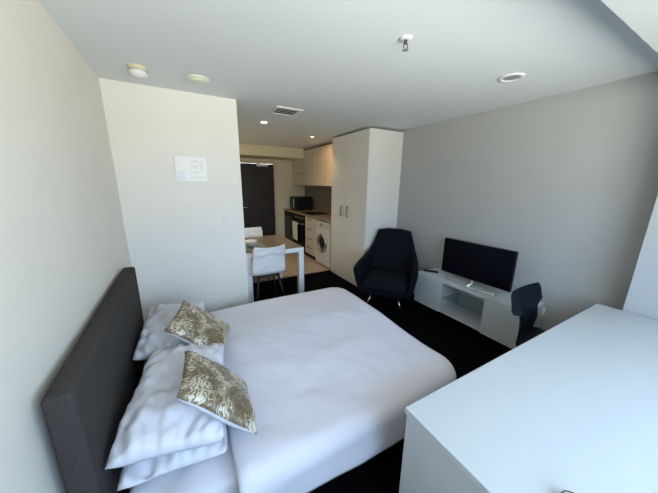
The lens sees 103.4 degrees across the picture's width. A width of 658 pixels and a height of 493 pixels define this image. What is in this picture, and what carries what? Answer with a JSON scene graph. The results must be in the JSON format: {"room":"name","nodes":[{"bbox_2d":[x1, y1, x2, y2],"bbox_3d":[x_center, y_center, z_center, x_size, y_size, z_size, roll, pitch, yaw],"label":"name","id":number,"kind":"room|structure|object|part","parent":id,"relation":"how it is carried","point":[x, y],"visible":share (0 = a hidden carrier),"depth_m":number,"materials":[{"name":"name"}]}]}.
{"room":"studio apartment","nodes":[
{"label":"studio apartment","id":0,"kind":"room"},
{"bbox_2d":[0,0,130,492],"bbox_3d":[-0.974,0.234,0.730,0.120,2.378,3.827,-7,15,-28],"label":"wall","id":1,"kind":"structure","parent":0,"point":[64,246],"depth_m":0.99,"materials":[{"name":"beige paint"}]},
{"bbox_2d":[99,78,248,322],"bbox_3d":[-2.257,-0.596,4.104,1.022,2.378,3.693,-7,15,-28],"label":"wall partition","id":2,"kind":"structure","parent":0,"point":[180,247],"depth_m":2.45,"materials":[{"name":"white paint"}]},
{"bbox_2d":[173,155,207,181],"bbox_3d":[-1.292,-0.727,2.439,0.270,0.234,0.015,-7,15,-28],"label":"notice","id":3,"kind":"object","parent":2,"relation":"attached to","point":[187,168],"visible":1,"depth_m":2.43,"materials":[{"name":"white paper"}]},
{"bbox_2d":[177,171,185,179],"bbox_3d":[-1.367,-0.659,2.405,0.064,0.080,0.002,-7,15,-28],"label":"picture","id":4,"kind":"object","parent":3,"relation":"attached to","point":[181,175],"depth_m":2.41},
{"bbox_2d":[174,156,191,180],"bbox_3d":[-1.348,-0.720,2.402,0.120,0.216,0.002,-7,15,-28],"label":"picture","id":5,"kind":"object","parent":3,"relation":"attached to","point":[183,164],"depth_m":2.40,"materials":[{"name":"white paper"}]},
{"bbox_2d":[223,215,230,225],"bbox_3d":[-1.056,-0.272,2.688,0.074,0.110,0.014,-7,15,-28],"label":"light switch","id":6,"kind":"object","parent":2,"relation":"attached to","point":[226,218],"visible":1,"depth_m":2.68,"materials":[{"name":"white plastic"}]},
{"bbox_2d":[240,158,304,236],"bbox_3d":[-1.704,-1.171,6.528,2.368,2.378,0.120,-7,15,-28],"label":"wall","id":7,"kind":"structure","parent":0,"point":[285,189],"depth_m":6.72,"materials":[{"name":"beige paint"}]},
{"bbox_2d":[240,160,278,235],"bbox_3d":[-1.791,-1.016,6.428,1.080,2.120,0.229,-7,15,-28],"label":"door","id":8,"kind":"structure","parent":7,"relation":"in","point":[259,179],"depth_m":6.46,"materials":[{"name":"dark brown wood"},{"name":"brushed steel"}]},
{"bbox_2d":[239,143,303,160],"bbox_3d":[-1.636,-2.113,5.819,2.005,0.213,0.750,-7,15,-28],"label":"trim","id":9,"kind":"structure","parent":7,"relation":"attached to","point":[245,150],"depth_m":5.67,"materials":[{"name":"beige paint"}]},
{"bbox_2d":[305,185,331,212],"bbox_3d":[-0.040,-1.081,5.967,0.011,0.599,2.484,-7,15,-28],"label":"backsplash","id":10,"kind":"structure","parent":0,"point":[321,196],"depth_m":6.24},
{"bbox_2d":[39,0,657,150],"bbox_3d":[-0.328,-1.542,2.849,3.630,0.100,7.540,-7,15,-28],"label":"ceiling","id":11,"kind":"structure","parent":0,"point":[344,64],"depth_m":1.58,"materials":[{"name":"paint"}]},
{"bbox_2d":[127,63,147,78],"bbox_3d":[-1.341,-1.224,1.828,0.116,0.068,0.116,-7,15,-28],"label":"smoke detector","id":12,"kind":"object","parent":11,"relation":"attached to","point":[138,71],"visible":1,"depth_m":1.79,"materials":[{"name":"beige plastic"}]},
{"bbox_2d":[186,74,209,83],"bbox_3d":[-1.010,-1.285,2.008,0.170,0.024,0.170,-7,15,-28],"label":"ceiling speaker","id":13,"kind":"object","parent":11,"relation":"attached to","point":[195,78],"visible":1,"depth_m":1.97,"materials":[{"name":"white plastic"}]},
{"bbox_2d":[268,106,302,116],"bbox_3d":[-0.482,-1.491,2.874,0.300,0.013,0.300,-7,15,-28],"label":"ceiling vent","id":14,"kind":"object","parent":11,"relation":"in","point":[278,110],"visible":1,"depth_m":2.87,"materials":[{"name":"white plastic"}]},
{"bbox_2d":[399,34,412,51],"bbox_3d":[0.419,-1.106,1.420,0.072,0.058,0.072,-7,15,-28],"label":"sprinkler","id":15,"kind":"object","parent":11,"relation":"attached to","point":[406,38],"visible":1,"depth_m":1.41,"materials":[{"name":"white plastic"}]},
{"bbox_2d":[498,73,525,82],"bbox_3d":[1.336,-1.235,1.905,0.170,0.010,0.170,-7,15,-28],"label":"recessed light","id":16,"kind":"object","parent":11,"relation":"in","point":[511,77],"visible":1,"depth_m":1.90,"materials":[{"name":"white plastic"}]},
{"bbox_2d":[601,0,657,52],"bbox_3d":[1.051,-0.753,0.245,3.157,0.178,1.210,-7,15,-28],"label":"trim","id":17,"kind":"structure","parent":11,"relation":"attached to","point":[641,16],"depth_m":0.93,"materials":[{"name":"grey paint"}]},
{"bbox_2d":[251,252,511,492],"bbox_3d":[-0.361,0.867,3.429,3.630,0.102,7.540,-7,15,-28],"label":"floor","id":18,"kind":"structure","parent":0,"point":[465,348],"depth_m":2.85,"materials":[{"name":"black carpet"}]},
{"bbox_2d":[40,267,144,492],"bbox_3d":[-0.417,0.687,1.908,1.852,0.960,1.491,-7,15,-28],"label":"headboard","id":19,"kind":"object","parent":18,"relation":"on","point":[84,406],"visible":0.2,"depth_m":1.00,"materials":[{"name":"grey fabric"}]},
{"bbox_2d":[129,428,239,492],"bbox_3d":[-0.356,0.855,1.963,1.748,0.202,1.567,-7,15,-28],"label":"mattress","id":20,"kind":"object","parent":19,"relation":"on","point":[218,474],"visible":0.03,"depth_m":1.09,"materials":[{"name":"white fabric"}]},
{"bbox_2d":[117,424,226,490],"bbox_3d":[-0.747,0.818,1.337,0.395,0.136,0.667,-4,13,-23],"label":"pillow","id":21,"kind":"object","parent":20,"relation":"on","point":[132,475],"visible":0.14,"depth_m":1.06,"materials":[{"name":"white fabric"}]},
{"bbox_2d":[105,343,224,469],"bbox_3d":[-0.746,0.705,1.310,0.408,0.154,0.699,-5,15,-22],"label":"pillow","id":22,"kind":"object","parent":21,"relation":"on","point":[154,423],"visible":0.74,"depth_m":1.08,"materials":[{"name":"white fabric"}]},
{"bbox_2d":[209,287,455,492],"bbox_3d":[-0.100,0.785,2.078,1.485,0.268,1.718,-7,15,-28],"label":"duvet","id":23,"kind":"object","parent":20,"relation":"on","point":[330,379],"visible":0.91,"depth_m":1.54,"materials":[{"name":"white fabric"}]},
{"bbox_2d":[176,350,256,434],"bbox_3d":[-0.527,0.681,1.241,0.289,0.327,0.426,-5,15,-24],"label":"cushion","id":24,"kind":"object","parent":23,"relation":"on","point":[207,386],"visible":1,"depth_m":1.14,"materials":[{"name":"gold fabric"}]},
{"bbox_3d":[-1.119,0.686,1.917,0.385,0.129,0.677,-7,15,-30],"label":"pillow","id":25,"kind":"object","parent":20,"relation":"on","visible":0},
{"bbox_2d":[133,301,204,360],"bbox_3d":[-1.125,0.574,1.903,0.403,0.158,0.716,-6,15,-26],"label":"pillow","id":26,"kind":"object","parent":25,"relation":"on","point":[153,337],"visible":0.45,"depth_m":1.71,"materials":[{"name":"white fabric"}]},
{"bbox_2d":[164,300,229,352],"bbox_3d":[-0.853,0.548,1.746,0.306,0.271,0.400,-3,14,-14],"label":"cushion","id":27,"kind":"object","parent":26,"relation":"on","point":[192,324],"visible":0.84,"depth_m":1.67,"materials":[{"name":"gold fabric"}]},
{"bbox_2d":[244,227,269,279],"bbox_3d":[-1.290,0.125,4.432,0.458,0.854,0.499,-6,15,-27],"label":"dining chair","id":28,"kind":"object","parent":18,"relation":"on","point":[254,231],"visible":0.24,"depth_m":4.56,"materials":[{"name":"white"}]},
{"bbox_2d":[249,244,285,300],"bbox_3d":[-0.835,0.363,3.470,0.458,0.854,0.499,-7,16,-30],"label":"dining chair","id":29,"kind":"object","parent":18,"relation":"on","point":[266,262],"visible":0.93,"depth_m":3.27,"materials":[{"name":"white plastic"}]},
{"bbox_3d":[-0.911,0.615,3.321,0.027,0.432,0.145,2,14,6],"label":"leg","id":30,"kind":"part","parent":29,"relation":"part of","materials":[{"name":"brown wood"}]},
{"bbox_3d":[-0.625,0.580,3.485,0.145,0.432,0.027,6,15,22],"label":"leg","id":31,"kind":"part","parent":29,"relation":"part of","materials":[{"name":"brown wood"}]},
{"bbox_2d":[245,235,303,302],"bbox_3d":[-0.951,0.300,3.952,0.800,0.742,1.010,-7,15,-28],"label":"dining table","id":32,"kind":"object","parent":18,"relation":"on","point":[272,240],"visible":0.52,"depth_m":3.68,"materials":[{"name":"white wood"}]},
{"bbox_3d":[-1.041,0.468,3.391,0.075,0.676,0.075,-7,15,-28],"label":"leg","id":33,"kind":"part","parent":32,"relation":"part of","materials":[{"name":"white plastic"}]},
{"bbox_2d":[245,242,266,249],"bbox_3d":[-1.065,-0.008,3.633,0.300,0.004,0.420,-7,15,-28],"label":"placemat","id":34,"kind":"object","parent":32,"relation":"on","point":[260,245],"visible":0.34,"depth_m":3.59,"materials":[{"name":"grey fabric"}]},
{"bbox_2d":[245,239,256,242],"bbox_3d":[-1.123,-0.060,3.728,0.170,0.050,0.170,-7,15,-28],"label":"bowl","id":35,"kind":"object","parent":34,"relation":"on","point":[250,240],"visible":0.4,"depth_m":3.78,"materials":[{"name":"white ceramic"}]},
{"bbox_2d":[246,242,258,247],"bbox_3d":[-1.043,-0.015,3.549,0.170,0.050,0.170,-7,15,-28],"label":"bowl","id":36,"kind":"object","parent":34,"relation":"on","point":[251,244],"visible":0.94,"depth_m":3.55,"materials":[{"name":"grey ceramic"}]},
{"bbox_3d":[-0.947,-0.024,3.874,0.800,0.060,1.010,-7,15,-28],"label":"frame","id":37,"kind":"part","parent":32,"relation":"part of","materials":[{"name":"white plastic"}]},
{"bbox_3d":[-0.407,0.394,3.736,0.075,0.676,0.075,-7,15,-28],"label":"leg","id":38,"kind":"part","parent":32,"relation":"part of","materials":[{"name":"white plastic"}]},
{"bbox_2d":[284,210,293,241],"bbox_3d":[-0.760,-0.465,6.764,0.592,0.916,0.669,-7,15,-28],"label":"dishwasher","id":39,"kind":"object","parent":18,"relation":"on","point":[288,216],"visible":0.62,"depth_m":6.60,"materials":[{"name":"black metal"}]},
{"bbox_3d":[-1.003,-0.823,6.536,0.019,0.107,0.661,-7,15,-28],"label":"control panel","id":40,"kind":"part","parent":39,"relation":"part of","materials":[{"name":"black plastic"}]},
{"bbox_2d":[253,270,328,282],"bbox_3d":[-0.775,0.540,4.537,1.745,0.004,0.040,-7,15,-28],"label":"trim","id":41,"kind":"structure","parent":18,"relation":"attached to","point":[323,270],"depth_m":4.58,"materials":[{"name":"metal"}]},
{"bbox_2d":[294,213,307,255],"bbox_3d":[-0.457,-0.321,6.184,0.645,0.916,0.649,-7,15,-28],"label":"oven","id":42,"kind":"object","parent":18,"relation":"on","point":[300,219],"visible":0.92,"depth_m":5.96,"materials":[{"name":"black metal"}]},
{"bbox_2d":[292,221,297,240],"bbox_3d":[-0.793,-0.375,6.128,0.032,0.428,0.301,-7,15,-28],"label":"tea towel","id":43,"kind":"object","parent":42,"relation":"hanging from","point":[294,224],"visible":0.99,"depth_m":6.11,"materials":[{"name":"white fabric"}]},
{"bbox_3d":[-0.684,-0.285,6.063,0.021,0.640,0.641,-7,15,-28],"label":"door","id":44,"kind":"part","parent":42,"relation":"part of","materials":[{"name":"black glass"}]},
{"bbox_3d":[-0.677,-0.667,5.971,0.019,0.137,0.641,-7,15,-28],"label":"control panel","id":45,"kind":"part","parent":42,"relation":"part of","materials":[{"name":"black plastic"}]},
{"bbox_2d":[305,216,317,259],"bbox_3d":[-0.170,-0.202,5.706,0.623,0.916,0.469,-7,15,-28],"label":"base cabinet","id":46,"kind":"object","parent":18,"relation":"on","point":[310,228],"visible":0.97,"depth_m":5.53,"materials":[{"name":"laminate"}]},
{"bbox_2d":[284,209,330,222],"bbox_3d":[-0.313,-0.740,5.894,0.627,0.035,2.486,-7,15,-28],"label":"countertop","id":47,"kind":"structure","parent":46,"relation":"on","point":[327,217],"depth_m":5.50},
{"bbox_2d":[290,196,311,210],"bbox_3d":[-0.732,-1.098,6.585,0.443,0.324,0.480,-7,15,-28],"label":"microwave","id":48,"kind":"object","parent":47,"relation":"on","point":[298,203],"visible":0.96,"depth_m":6.41,"materials":[{"name":"black plastic"}]},
{"bbox_3d":[-0.918,-1.101,6.557,0.016,0.290,0.335,-7,15,-28],"label":"door","id":49,"kind":"part","parent":48,"relation":"part of","materials":[{"name":"black glass"}]},
{"bbox_2d":[301,211,329,214],"bbox_3d":[-0.293,-0.750,5.838,0.500,0.009,0.580,-7,15,-28],"label":"cooktop","id":50,"kind":"object","parent":47,"relation":"in","point":[316,212],"visible":0.98,"depth_m":5.75,"materials":[{"name":"black glass"}]},
{"bbox_3d":[-0.400,-0.516,5.496,0.019,0.197,0.463,-7,15,-28],"label":"drawer","id":51,"kind":"part","parent":46,"relation":"part of","materials":[{"name":"laminate"}]},
{"bbox_3d":[-0.403,-0.320,5.543,0.019,0.194,0.463,-7,15,-28],"label":"drawer","id":52,"kind":"part","parent":46,"relation":"part of","materials":[{"name":"laminate"}]},
{"bbox_3d":[-0.406,-0.126,5.590,0.019,0.194,0.463,-7,15,-28],"label":"drawer","id":53,"kind":"part","parent":46,"relation":"part of","materials":[{"name":"laminate"}]},
{"bbox_3d":[-0.408,0.069,5.636,0.019,0.194,0.463,-7,15,-28],"label":"drawer","id":54,"kind":"part","parent":46,"relation":"part of","materials":[{"name":"laminate"}]},
{"bbox_2d":[315,220,330,268],"bbox_3d":[0.098,-0.076,5.245,0.599,0.893,0.602,-7,15,-28],"label":"washing machine","id":55,"kind":"object","parent":18,"relation":"on","point":[323,228],"visible":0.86,"depth_m":5.04,"materials":[{"name":"metal"}]},
{"bbox_3d":[-0.148,-0.068,5.106,0.032,0.264,0.264,-7,15,-28],"label":"door glass","id":56,"kind":"part","parent":55,"relation":"part of","materials":[{"name":"glass"}]},
{"bbox_3d":[-0.131,-0.419,5.029,0.008,0.110,0.582,-7,15,-28],"label":"control panel","id":57,"kind":"part","parent":55,"relation":"part of","materials":[{"name":"plastic"}]},
{"bbox_2d":[330,128,403,285],"bbox_3d":[0.539,-0.596,4.337,0.651,2.345,1.020,-7,15,-28],"label":"wardrobe","id":58,"kind":"object","parent":18,"relation":"on","point":[366,163],"visible":0.89,"depth_m":3.92,"materials":[{"name":"white laminate"}]},
{"bbox_3d":[0.160,-0.661,4.437,0.019,2.271,0.450,-7,15,-28],"label":"door","id":59,"kind":"part","parent":58,"relation":"part of","materials":[{"name":"white laminate"}]},
{"bbox_3d":[0.408,-0.554,4.004,0.019,2.271,0.560,-7,15,-28],"label":"door","id":60,"kind":"part","parent":58,"relation":"part of","materials":[{"name":"white laminate"}]},
{"bbox_2d":[353,228,417,315],"bbox_3d":[0.813,0.299,3.537,0.778,0.994,0.835,6,14,20],"label":"armchair","id":61,"kind":"object","parent":18,"relation":"on","point":[389,268],"visible":1,"depth_m":3.60,"materials":[{"name":"grey fabric"}]},
{"bbox_3d":[0.774,0.544,3.498,0.500,0.068,0.530,6,14,20],"label":"seat","id":62,"kind":"part","parent":61,"relation":"part of","materials":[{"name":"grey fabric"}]},
{"bbox_2d":[362,267,408,294],"bbox_3d":[0.772,0.443,3.464,0.550,0.140,0.610,6,14,20],"label":"seat cushion","id":63,"kind":"object","parent":61,"relation":"on","point":[382,280],"depth_m":3.27,"materials":[{"name":"grey fabric"}]},
{"bbox_2d":[414,267,543,353],"bbox_3d":[1.588,0.686,2.970,0.381,0.521,1.230,-7,15,-28],"label":"tv stand","id":64,"kind":"object","parent":18,"relation":"on","point":[492,316],"visible":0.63,"depth_m":2.94,"materials":[{"name":"white laminate"}]},
{"bbox_3d":[1.223,0.565,3.232,0.018,0.364,0.377,-7,15,-28],"label":"door","id":65,"kind":"part","parent":64,"relation":"part of","materials":[{"name":"white laminate"}]},
{"bbox_2d":[424,269,437,272],"bbox_3d":[1.309,0.315,3.337,0.170,0.020,0.048,7,15,25],"label":"remote control","id":66,"kind":"object","parent":64,"relation":"on","point":[426,270],"visible":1,"depth_m":3.33,"materials":[{"name":"black plastic"}]},
{"bbox_2d":[441,238,518,295],"bbox_3d":[1.546,0.214,2.810,0.131,0.486,0.770,-7,16,-30],"label":"television","id":67,"kind":"object","parent":64,"relation":"on","point":[495,267],"visible":1,"depth_m":2.75,"materials":[{"name":"black plastic"}]},
{"bbox_3d":[1.645,0.747,2.498,0.018,0.364,0.347,-7,15,-28],"label":"door","id":68,"kind":"part","parent":64,"relation":"part of","materials":[{"name":"white laminate"}]},
{"bbox_2d":[399,303,657,492],"bbox_3d":[1.329,0.967,1.291,1.984,0.751,0.688,-7,15,-28],"label":"desk","id":69,"kind":"object","parent":18,"relation":"on","point":[573,407],"visible":1,"depth_m":0.99,"materials":[{"name":"laminate"}]},
{"bbox_3d":[0.478,1.081,0.834,0.028,0.722,0.672,-7,15,-28],"label":"panel","id":70,"kind":"part","parent":69,"relation":"part of","materials":[{"name":"laminate"}]},
{"bbox_2d":[511,282,545,346],"bbox_3d":[1.611,0.772,1.931,0.555,0.844,0.502,-9,16,-34],"label":"desk chair","id":71,"kind":"object","parent":18,"relation":"on","point":[525,300],"visible":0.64,"depth_m":2.05,"materials":[{"name":"plastic"}]},
{"bbox_2d":[396,71,657,330],"bbox_3d":[1.188,-0.517,3.975,0.120,2.378,7.540,-7,15,-28],"label":"wall","id":72,"kind":"structure","parent":0,"point":[567,182],"depth_m":2.36,"materials":[{"name":"grey paint"}]},
{"bbox_2d":[292,149,312,185],"bbox_3d":[-0.500,-1.864,6.236,0.397,0.775,1.231,-7,15,-28],"label":"upper cabinet","id":73,"kind":"object","parent":72,"relation":"attached to","point":[302,169],"visible":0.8,"depth_m":6.03,"materials":[{"name":"laminate"}]},
{"bbox_3d":[-0.792,-1.912,6.419,0.019,0.771,0.612,-7,15,-28],"label":"door","id":74,"kind":"part","parent":73,"relation":"part of","materials":[{"name":"laminate"}]},
{"bbox_3d":[-0.493,-1.783,5.897,0.019,0.771,0.612,-7,15,-28],"label":"door","id":75,"kind":"part","parent":73,"relation":"part of","materials":[{"name":"laminate"}]},
{"bbox_2d":[313,144,331,185],"bbox_3d":[0.116,-1.604,5.189,0.371,0.775,1.236,-7,15,-28],"label":"upper cabinet","id":76,"kind":"object","parent":72,"relation":"attached to","point":[322,156],"visible":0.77,"depth_m":5.24,"materials":[{"name":"laminate"}]},
{"bbox_3d":[0.113,-1.521,4.843,0.019,0.771,0.614,-7,15,-28],"label":"door","id":77,"kind":"part","parent":76,"relation":"part of","materials":[{"name":"laminate"}]},
{"bbox_2d":[622,195,657,320],"bbox_3d":[2.516,0.143,1.309,0.233,2.378,1.210,-7,15,-28],"label":"wall column","id":78,"kind":"structure","parent":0,"point":[642,296],"depth_m":1.75,"materials":[{"name":"grey paint"}]}
]}

